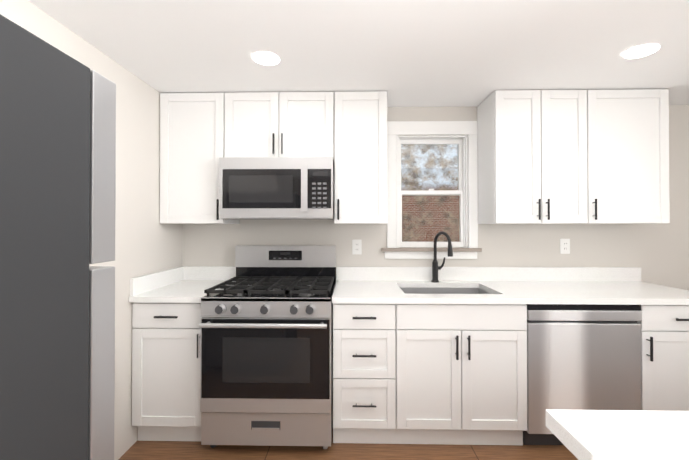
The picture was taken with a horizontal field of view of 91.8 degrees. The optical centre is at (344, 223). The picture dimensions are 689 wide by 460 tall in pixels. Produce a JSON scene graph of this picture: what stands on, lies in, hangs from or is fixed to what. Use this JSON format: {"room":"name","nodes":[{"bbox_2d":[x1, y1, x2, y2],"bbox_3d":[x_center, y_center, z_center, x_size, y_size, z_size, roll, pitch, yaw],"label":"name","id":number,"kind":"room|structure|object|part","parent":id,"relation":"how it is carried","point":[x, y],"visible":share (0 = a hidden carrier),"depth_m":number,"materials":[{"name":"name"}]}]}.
{"room":"kitchen","nodes":[
{"label":"kitchen","id":0,"kind":"room"},
{"bbox_2d":[0,0,181,459],"bbox_3d":[-1.383,0.204,0.335,0.120,2.265,4.600,0,0,1],"label":"wall","id":1,"kind":"structure","parent":0,"point":[147,242],"depth_m":1.99,"materials":[{"name":"paint"}]},
{"bbox_2d":[118,430,577,459],"bbox_3d":[1.021,1.386,0.280,4.930,0.100,4.840,0,0,1],"label":"floor","id":2,"kind":"structure","parent":0,"point":[166,450],"depth_m":1.97,"materials":[{"name":"brown wood"}]},
{"bbox_2d":[0,14,115,459],"bbox_3d":[-0.947,0.488,0.535,0.710,1.699,0.761,0,0,1],"label":"refrigerator","id":3,"kind":"object","parent":2,"relation":"on","point":[44,213],"depth_m":0.68,"materials":[{"name":"grey metal"}]},
{"bbox_3d":[-0.941,0.458,0.845,0.710,1.635,0.141,0,0,1],"label":"refrigerator door","id":4,"kind":"part","parent":3,"relation":"part of","materials":[{"name":"silver metal"}]},
{"bbox_2d":[132,302,201,440],"bbox_3d":[-1.058,0.913,2.297,0.449,0.876,0.644,0,0,1],"label":"base cabinet","id":5,"kind":"object","parent":2,"relation":"on","point":[166,339],"visible":0.62,"depth_m":2.02,"materials":[{"name":"white wood"}]},
{"bbox_2d":[199,245,335,448],"bbox_3d":[-0.452,0.758,2.225,0.758,1.184,0.715,0,0,1],"label":"range","id":6,"kind":"object","parent":2,"relation":"on","point":[266,355],"visible":1,"depth_m":1.93,"materials":[{"name":"silver metal"}]},
{"bbox_2d":[333,303,395,443],"bbox_3d":[0.123,0.913,2.275,0.379,0.876,0.644,0,0,1],"label":"base cabinet","id":7,"kind":"object","parent":2,"relation":"on","point":[364,378],"visible":0.96,"depth_m":2.00,"materials":[{"name":"white wood"}]},
{"bbox_2d":[395,304,526,444],"bbox_3d":[0.701,0.912,2.264,0.775,0.876,0.644,0,0,1],"label":"base cabinet","id":8,"kind":"object","parent":2,"relation":"on","point":[461,374],"visible":0.83,"depth_m":1.98,"materials":[{"name":"white wood"}]},
{"bbox_2d":[129,266,688,304],"bbox_3d":[0.485,0.403,2.277,3.537,0.140,0.635,0,0,1],"label":"countertop","id":9,"kind":"structure","parent":8,"relation":"on","point":[535,285],"depth_m":2.33,"materials":[{"name":"white stone"}]},
{"bbox_2d":[431,231,452,281],"bbox_3d":[0.713,0.247,2.447,0.115,0.382,0.200,0,0,1],"label":"faucet","id":10,"kind":"object","parent":9,"relation":"on","point":[435,267],"visible":1,"depth_m":2.50,"materials":[{"name":"black metal"}]},
{"bbox_2d":[401,288,490,293],"bbox_3d":[0.684,0.621,2.272,0.650,0.295,0.440,0,0,1],"label":"sink","id":11,"kind":"object","parent":9,"relation":"in","point":[442,291],"visible":0.06,"depth_m":2.47,"materials":[{"name":"silver metal"}]},
{"bbox_2d":[523,304,641,444],"bbox_3d":[1.420,0.914,2.261,0.656,0.873,0.610,0,0,1],"label":"dishwasher","id":12,"kind":"object","parent":2,"relation":"on","point":[583,356],"visible":0.54,"depth_m":1.97,"materials":[{"name":"silver metal"}]},
{"bbox_2d":[637,305,688,410],"bbox_3d":[1.995,0.912,2.239,0.488,0.876,0.644,0,0,1],"label":"base cabinet","id":13,"kind":"object","parent":2,"relation":"on","point":[664,357],"visible":0.33,"depth_m":1.96,"materials":[{"name":"white wood"}]},
{"bbox_3d":[1.712,0.900,0.363,2.412,0.871,0.683,0,0,1],"label":"kitchen island","id":14,"kind":"object","parent":2,"relation":"on","visible":0},
{"bbox_2d":[546,409,688,459],"bbox_3d":[1.711,0.443,0.361,2.514,0.040,0.765,0,0,1],"label":"island countertop","id":15,"kind":"structure","parent":14,"relation":"on","point":[617,435],"depth_m":0.68,"materials":[{"name":"stone"}]},
{"bbox_2d":[28,0,688,106],"bbox_3d":[1.021,-0.979,0.298,4.930,0.100,4.840,0,0,1],"label":"ceiling","id":16,"kind":"structure","parent":0,"point":[439,53],"depth_m":1.71,"materials":[{"name":"paint"}]},
{"bbox_2d":[253,51,279,64],"bbox_3d":[-0.432,-0.912,1.845,0.144,0.008,0.144,0,0,1],"label":"recessed light","id":17,"kind":"object","parent":16,"relation":"in","point":[265,58],"visible":1,"depth_m":1.84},
{"bbox_2d":[624,43,659,58],"bbox_3d":[1.574,-0.913,1.770,0.144,0.008,0.144,0,0,1],"label":"recessed light","id":18,"kind":"object","parent":16,"relation":"in","point":[641,50],"visible":1,"depth_m":1.76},
{"bbox_2d":[182,105,688,289],"bbox_3d":[1.066,0.222,2.648,4.930,2.265,0.120,0,0,1],"label":"wall","id":19,"kind":"structure","parent":0,"point":[658,254],"depth_m":2.58,"materials":[{"name":"paint"}]},
{"bbox_2d":[160,93,238,223],"bbox_3d":[-1.054,-0.454,2.451,0.449,0.910,0.362,0,0,1],"label":"upper cabinet","id":20,"kind":"object","parent":19,"relation":"attached to","point":[192,138],"visible":0.92,"depth_m":2.31,"materials":[{"name":"white wood"}]},
{"bbox_2d":[225,92,333,159],"bbox_3d":[-0.449,-0.678,2.441,0.758,0.462,0.362,0,0,1],"label":"upper cabinet","id":21,"kind":"object","parent":19,"relation":"attached to","point":[279,124],"visible":0.73,"depth_m":2.30,"materials":[{"name":"white wood"}]},
{"bbox_2d":[219,157,333,219],"bbox_3d":[-0.450,-0.234,2.391,0.754,0.408,0.451,0,0,1],"label":"over-the-range microwave","id":22,"kind":"object","parent":21,"relation":"attached to","point":[276,188],"visible":1,"depth_m":2.21,"materials":[{"name":"silver metal"}]},
{"bbox_2d":[352,240,361,253],"bbox_3d":[0.097,0.182,2.602,0.072,0.116,0.008,0,0,1],"label":"electrical outlet","id":23,"kind":"object","parent":19,"relation":"attached to","point":[356,246],"visible":1,"depth_m":2.60,"materials":[{"name":"white plastic"}]},
{"bbox_2d":[334,91,386,223],"bbox_3d":[0.115,-0.454,2.429,0.366,0.910,0.362,0,0,1],"label":"upper cabinet","id":24,"kind":"object","parent":19,"relation":"attached to","point":[360,157],"visible":1,"depth_m":2.29,"materials":[{"name":"white wood"}]},
{"bbox_2d":[381,121,481,258],"bbox_3d":[0.668,-0.261,2.635,0.761,1.066,0.168,0,0,1],"label":"window","id":25,"kind":"structure","parent":19,"relation":"in","point":[439,133],"depth_m":2.59,"materials":[{"name":"white wood"}]},
{"bbox_2d":[477,90,587,223],"bbox_3d":[1.337,-0.455,2.405,0.619,0.910,0.362,0,0,1],"label":"upper cabinet","id":26,"kind":"object","parent":19,"relation":"attached to","point":[532,155],"visible":1,"depth_m":2.27,"materials":[{"name":"white wood"}]},
{"bbox_2d":[560,239,569,253],"bbox_3d":[1.700,0.174,2.572,0.072,0.116,0.008,0,0,1],"label":"electrical outlet","id":27,"kind":"object","parent":19,"relation":"attached to","point":[564,246],"visible":1,"depth_m":2.57,"materials":[{"name":"white plastic"}]},
{"bbox_2d":[586,89,669,223],"bbox_3d":[1.919,-0.455,2.394,0.542,0.910,0.362,0,0,1],"label":"upper cabinet","id":28,"kind":"object","parent":19,"relation":"attached to","point":[627,156],"visible":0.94,"depth_m":2.26,"materials":[{"name":"white wood"}]},
{"label":"outside","id":29,"kind":"structure","parent":0,"visible":0},
{"bbox_2d":[401,144,459,241],"bbox_3d":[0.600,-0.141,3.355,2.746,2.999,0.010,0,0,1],"label":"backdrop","id":30,"kind":"structure","parent":29,"point":[409,224],"depth_m":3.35,"materials":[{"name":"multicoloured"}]}
]}

